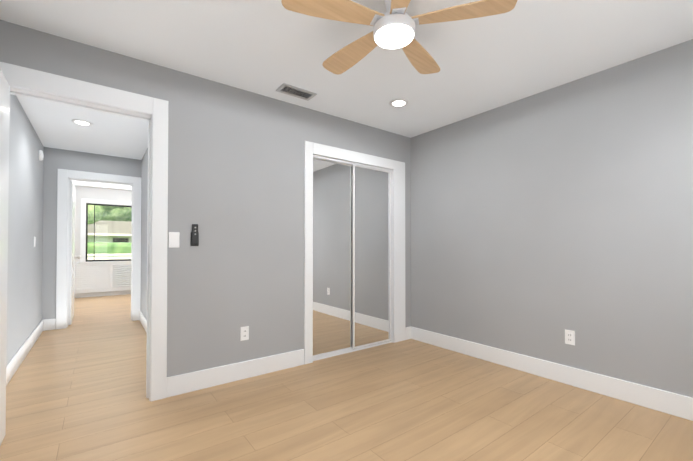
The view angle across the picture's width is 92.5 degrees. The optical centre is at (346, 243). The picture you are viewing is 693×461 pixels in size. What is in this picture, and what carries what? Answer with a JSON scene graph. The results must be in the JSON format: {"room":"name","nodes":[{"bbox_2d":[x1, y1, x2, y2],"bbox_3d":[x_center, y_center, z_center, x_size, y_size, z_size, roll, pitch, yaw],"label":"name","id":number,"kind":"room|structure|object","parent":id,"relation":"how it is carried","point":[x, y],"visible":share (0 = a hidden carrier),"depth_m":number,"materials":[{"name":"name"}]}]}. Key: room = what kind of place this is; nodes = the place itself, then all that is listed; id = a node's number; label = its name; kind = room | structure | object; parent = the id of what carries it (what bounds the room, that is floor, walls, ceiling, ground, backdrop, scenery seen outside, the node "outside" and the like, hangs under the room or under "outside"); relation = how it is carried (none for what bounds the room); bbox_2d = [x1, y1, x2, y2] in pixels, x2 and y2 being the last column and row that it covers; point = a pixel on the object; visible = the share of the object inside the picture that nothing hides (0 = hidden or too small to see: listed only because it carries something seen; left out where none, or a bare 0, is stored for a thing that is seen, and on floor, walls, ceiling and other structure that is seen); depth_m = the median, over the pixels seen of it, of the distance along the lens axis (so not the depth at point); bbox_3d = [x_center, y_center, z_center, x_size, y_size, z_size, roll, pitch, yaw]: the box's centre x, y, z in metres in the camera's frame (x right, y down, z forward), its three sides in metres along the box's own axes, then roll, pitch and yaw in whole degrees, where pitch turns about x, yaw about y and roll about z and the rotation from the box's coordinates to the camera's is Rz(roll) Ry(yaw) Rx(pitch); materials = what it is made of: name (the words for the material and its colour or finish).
{"room":"empty bedroom","nodes":[
{"label":"empty bedroom","id":0,"kind":"room"},
{"bbox_2d":[6,94,43,365],"bbox_3d":[-3.135,-0.076,3.116,0.120,2.420,3.023,1,-1,-37],"label":"wall","id":1,"kind":"structure","parent":0,"point":[25,255],"depth_m":3.23,"materials":[{"name":"grey paint"}]},
{"bbox_2d":[6,320,44,385],"bbox_3d":[-3.085,1.062,3.149,0.018,0.145,3.007,1,-1,-37],"label":"baseboard","id":2,"kind":"structure","parent":1,"relation":"attached to","point":[15,362],"depth_m":3.18,"materials":[{"name":"white wood"}]},
{"bbox_2d":[39,150,43,160],"bbox_3d":[-3.739,-1.074,4.065,0.036,0.128,0.128,1,-1,-37],"label":"smoke detector","id":3,"kind":"object","parent":1,"relation":"attached to","point":[41,155],"visible":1,"depth_m":4.03,"materials":[{"name":"white plastic"}]},
{"bbox_2d":[42,147,140,328],"bbox_3d":[-3.412,-0.054,4.871,4.140,2.420,0.120,1,-1,-37],"label":"wall","id":4,"kind":"structure","parent":0,"point":[55,159],"depth_m":4.43,"materials":[{"name":"grey paint"}]},
{"bbox_2d":[68,180,80,324],"bbox_3d":[-4.063,0.136,4.907,0.185,2.018,0.798,1,-1,-37],"label":"door","id":5,"kind":"structure","parent":4,"relation":"in","point":[72,257],"depth_m":4.66,"materials":[{"name":"white paint"},{"name":"wood"}]},
{"bbox_2d":[56,169,140,328],"bbox_3d":[-3.529,0.080,4.782,0.967,2.150,0.152,1,-1,-37],"label":"door frame","id":6,"kind":"structure","parent":4,"relation":"attached to","point":[64,177],"depth_m":4.57,"materials":[{"name":"white wood"}]},
{"bbox_2d":[74,186,131,297],"bbox_3d":[-5.419,-0.020,7.553,3.900,2.420,0.120,1,-1,-37],"label":"wall","id":7,"kind":"structure","parent":0,"point":[101,193],"depth_m":7.34,"materials":[{"name":"paint"}]},
{"bbox_2d":[74,262,130,293],"bbox_3d":[-5.352,0.767,7.504,1.360,0.644,0.046,1,-1,-37],"label":"window shutter","id":8,"kind":"object","parent":7,"relation":"attached to","point":[97,277],"visible":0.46,"depth_m":7.41,"materials":[{"name":"white"}]},
{"bbox_2d":[80,198,131,262],"bbox_3d":[-5.342,-0.263,7.554,1.120,1.415,0.125,1,-1,-37],"label":"window","id":9,"kind":"structure","parent":7,"relation":"in","point":[84,221],"depth_m":7.37,"materials":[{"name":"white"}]},
{"bbox_2d":[140,148,147,319],"bbox_3d":[-2.158,-0.067,3.846,0.120,2.420,3.023,1,-1,-37],"label":"wall","id":10,"kind":"structure","parent":0,"point":[144,208],"depth_m":4.66,"materials":[{"name":"grey paint"}]},
{"bbox_2d":[139,311,146,332],"bbox_3d":[-2.660,1.078,4.391,0.014,0.145,1.526,1,-1,-37],"label":"baseboard","id":11,"kind":"structure","parent":10,"relation":"attached to","point":[142,319],"depth_m":4.52,"materials":[{"name":"white wood"}]},
{"bbox_2d":[0,20,410,376],"bbox_3d":[-0.759,-0.078,2.931,3.984,2.420,0.120,1,-1,-37],"label":"wall","id":12,"kind":"structure","parent":0,"point":[235,174],"depth_m":2.70,"materials":[{"name":"grey paint"}]},
{"bbox_2d":[0,69,9,444],"bbox_3d":[-1.707,0.091,1.551,0.185,2.023,0.932,1,-1,-37],"label":"bedroom door","id":13,"kind":"structure","parent":12,"relation":"in","point":[4,132],"depth_m":1.84,"materials":[{"name":"white wood"}]},
{"bbox_2d":[0,62,167,400],"bbox_3d":[-1.741,0.038,2.194,0.970,2.170,0.152,1,-1,-37],"label":"door frame","id":14,"kind":"structure","parent":12,"relation":"attached to","point":[41,85],"depth_m":2.37,"materials":[{"name":"white wood"}]},
{"bbox_2d":[169,232,179,247],"bbox_3d":[-1.278,-0.024,2.461,0.072,0.116,0.009,1,-1,-37],"label":"switch plate","id":15,"kind":"object","parent":12,"relation":"attached to","point":[173,239],"visible":1,"depth_m":2.46,"materials":[{"name":"white plastic"}]},
{"bbox_2d":[191,224,198,245],"bbox_3d":[-1.160,-0.061,2.541,0.056,0.167,0.024,1,-1,-37],"label":"remote","id":16,"kind":"object","parent":12,"relation":"attached to","point":[194,237],"visible":1,"depth_m":2.53,"materials":[{"name":"black plastic"}]},
{"bbox_2d":[166,349,303,397],"bbox_3d":[-0.856,1.057,2.759,1.143,0.145,0.014,1,-1,-37],"label":"baseboard","id":17,"kind":"structure","parent":12,"relation":"attached to","point":[206,378],"depth_m":2.69,"materials":[{"name":"white wood"}]},
{"bbox_2d":[240,326,248,340],"bbox_3d":[-0.850,0.755,2.772,0.070,0.114,0.008,1,-1,-37],"label":"outlet","id":18,"kind":"object","parent":12,"relation":"attached to","point":[244,333],"visible":1,"depth_m":2.77,"materials":[{"name":"white plastic"}]},
{"bbox_2d":[313,155,391,360],"bbox_3d":[0.071,0.145,3.540,1.077,1.988,0.085,1,-1,-37],"label":"mirrored closet doors","id":19,"kind":"structure","parent":12,"relation":"in","point":[351,256],"depth_m":3.51,"materials":[{"name":"silver glass"}]},
{"bbox_2d":[304,141,405,363],"bbox_3d":[0.113,0.090,3.571,1.357,2.100,0.136,1,-1,-37],"label":"trim","id":20,"kind":"structure","parent":12,"relation":"attached to","point":[398,331],"depth_m":3.64,"materials":[{"name":"white wood"}]},
{"bbox_2d":[0,294,692,460],"bbox_3d":[-2.109,1.194,3.851,5.024,0.100,9.990,1,-1,-37],"label":"floor","id":21,"kind":"structure","parent":0,"point":[76,390],"depth_m":2.20,"materials":[{"name":"brown wood"}]},
{"bbox_2d":[0,0,692,190],"bbox_3d":[-2.109,-1.326,3.882,5.024,0.100,9.990,1,-1,-37],"label":"ceiling","id":22,"kind":"structure","parent":0,"point":[522,49],"depth_m":2.23,"materials":[{"name":"white paint"}]},
{"bbox_2d":[71,119,92,125],"bbox_3d":[-2.802,-1.276,3.519,0.180,0.010,0.180,1,-1,-37],"label":"recessed light","id":23,"kind":"object","parent":22,"relation":"in","point":[81,122],"visible":0.96,"depth_m":3.50,"materials":[{"name":"white plastic"}]},
{"bbox_2d":[276,83,316,100],"bbox_3d":[-0.425,-1.284,2.831,0.315,0.011,0.155,1,-1,-37],"label":"ceiling vent","id":24,"kind":"object","parent":22,"relation":"in","point":[290,90],"visible":1,"depth_m":2.82,"materials":[{"name":"grey metal"}]},
{"bbox_2d":[389,98,408,106],"bbox_3d":[0.480,-1.282,3.039,0.180,0.010,0.180,1,-1,-37],"label":"recessed light","id":25,"kind":"object","parent":22,"relation":"in","point":[400,102],"visible":1,"depth_m":3.02,"materials":[{"name":"white plastic"}]},
{"bbox_2d":[281,0,516,74],"bbox_3d":[0.216,-1.167,1.713,1.096,0.272,1.056,1,-1,-37],"label":"ceiling fan","id":26,"kind":"object","parent":22,"relation":"hanging from","point":[394,25],"visible":1,"depth_m":1.62,"materials":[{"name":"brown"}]},
{"bbox_2d":[411,39,692,397],"bbox_3d":[1.835,-0.081,2.688,0.120,2.420,3.377,1,-1,-37],"label":"wall","id":27,"kind":"structure","parent":0,"point":[541,222],"depth_m":2.63,"materials":[{"name":"grey paint"}]},
{"bbox_2d":[406,326,692,420],"bbox_3d":[1.733,1.056,2.691,0.024,0.145,3.227,1,-1,-37],"label":"baseboard","id":28,"kind":"structure","parent":27,"relation":"attached to","point":[674,404],"depth_m":2.62,"materials":[{"name":"white wood"}]},
{"bbox_2d":[565,329,574,344],"bbox_3d":[1.780,0.751,2.644,0.008,0.114,0.070,1,-1,-37],"label":"wall outlet","id":29,"kind":"object","parent":27,"relation":"attached to","point":[570,337],"visible":1,"depth_m":2.64,"materials":[{"name":"white plastic"}]},
{"label":"outside","id":30,"kind":"structure","parent":0,"visible":0},
{"bbox_3d":[-35.861,2.066,47.637,120.000,0.150,100.580,1,-1,-37],"label":"ground","id":31,"kind":"structure","parent":30,"visible":0},
{"bbox_2d":[88,205,104,223],"bbox_3d":[-18.947,-1.905,22.886,4.569,7.274,3.501,1,-1,-37],"label":"tree","id":32,"kind":"object","parent":31,"relation":"on","point":[99,209],"depth_m":22.55,"materials":[{"name":"green plant"}]},
{"bbox_2d":[87,254,130,259],"bbox_3d":[-6.925,0.924,12.310,32.320,1.250,0.320,1,-1,-37],"label":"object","id":33,"kind":"object","parent":31,"relation":"on","point":[104,257],"depth_m":11.30,"materials":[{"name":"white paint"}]},
{"bbox_2d":[87,242,130,253],"bbox_3d":[-8.662,0.771,14.659,31.158,1.616,1.595,1,-1,-37],"label":"lawn","id":34,"kind":"structure","parent":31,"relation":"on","point":[124,247],"depth_m":13.25,"materials":[{"name":"green plant"}]},
{"bbox_2d":[88,220,131,241],"bbox_3d":[-24.842,-0.126,36.274,21.400,3.950,9.220,1,-1,-37],"label":"house","id":35,"kind":"structure","parent":31,"relation":"on","point":[119,230],"depth_m":32.22,"materials":[{"name":"white paint"}]},
{"bbox_2d":[101,206,131,221],"bbox_3d":[-30.684,-4.535,44.177,6.624,13.064,8.002,1,-1,-37],"label":"tree","id":36,"kind":"object","parent":31,"relation":"on","point":[122,212],"depth_m":41.84,"materials":[{"name":"green plant"}]}
]}

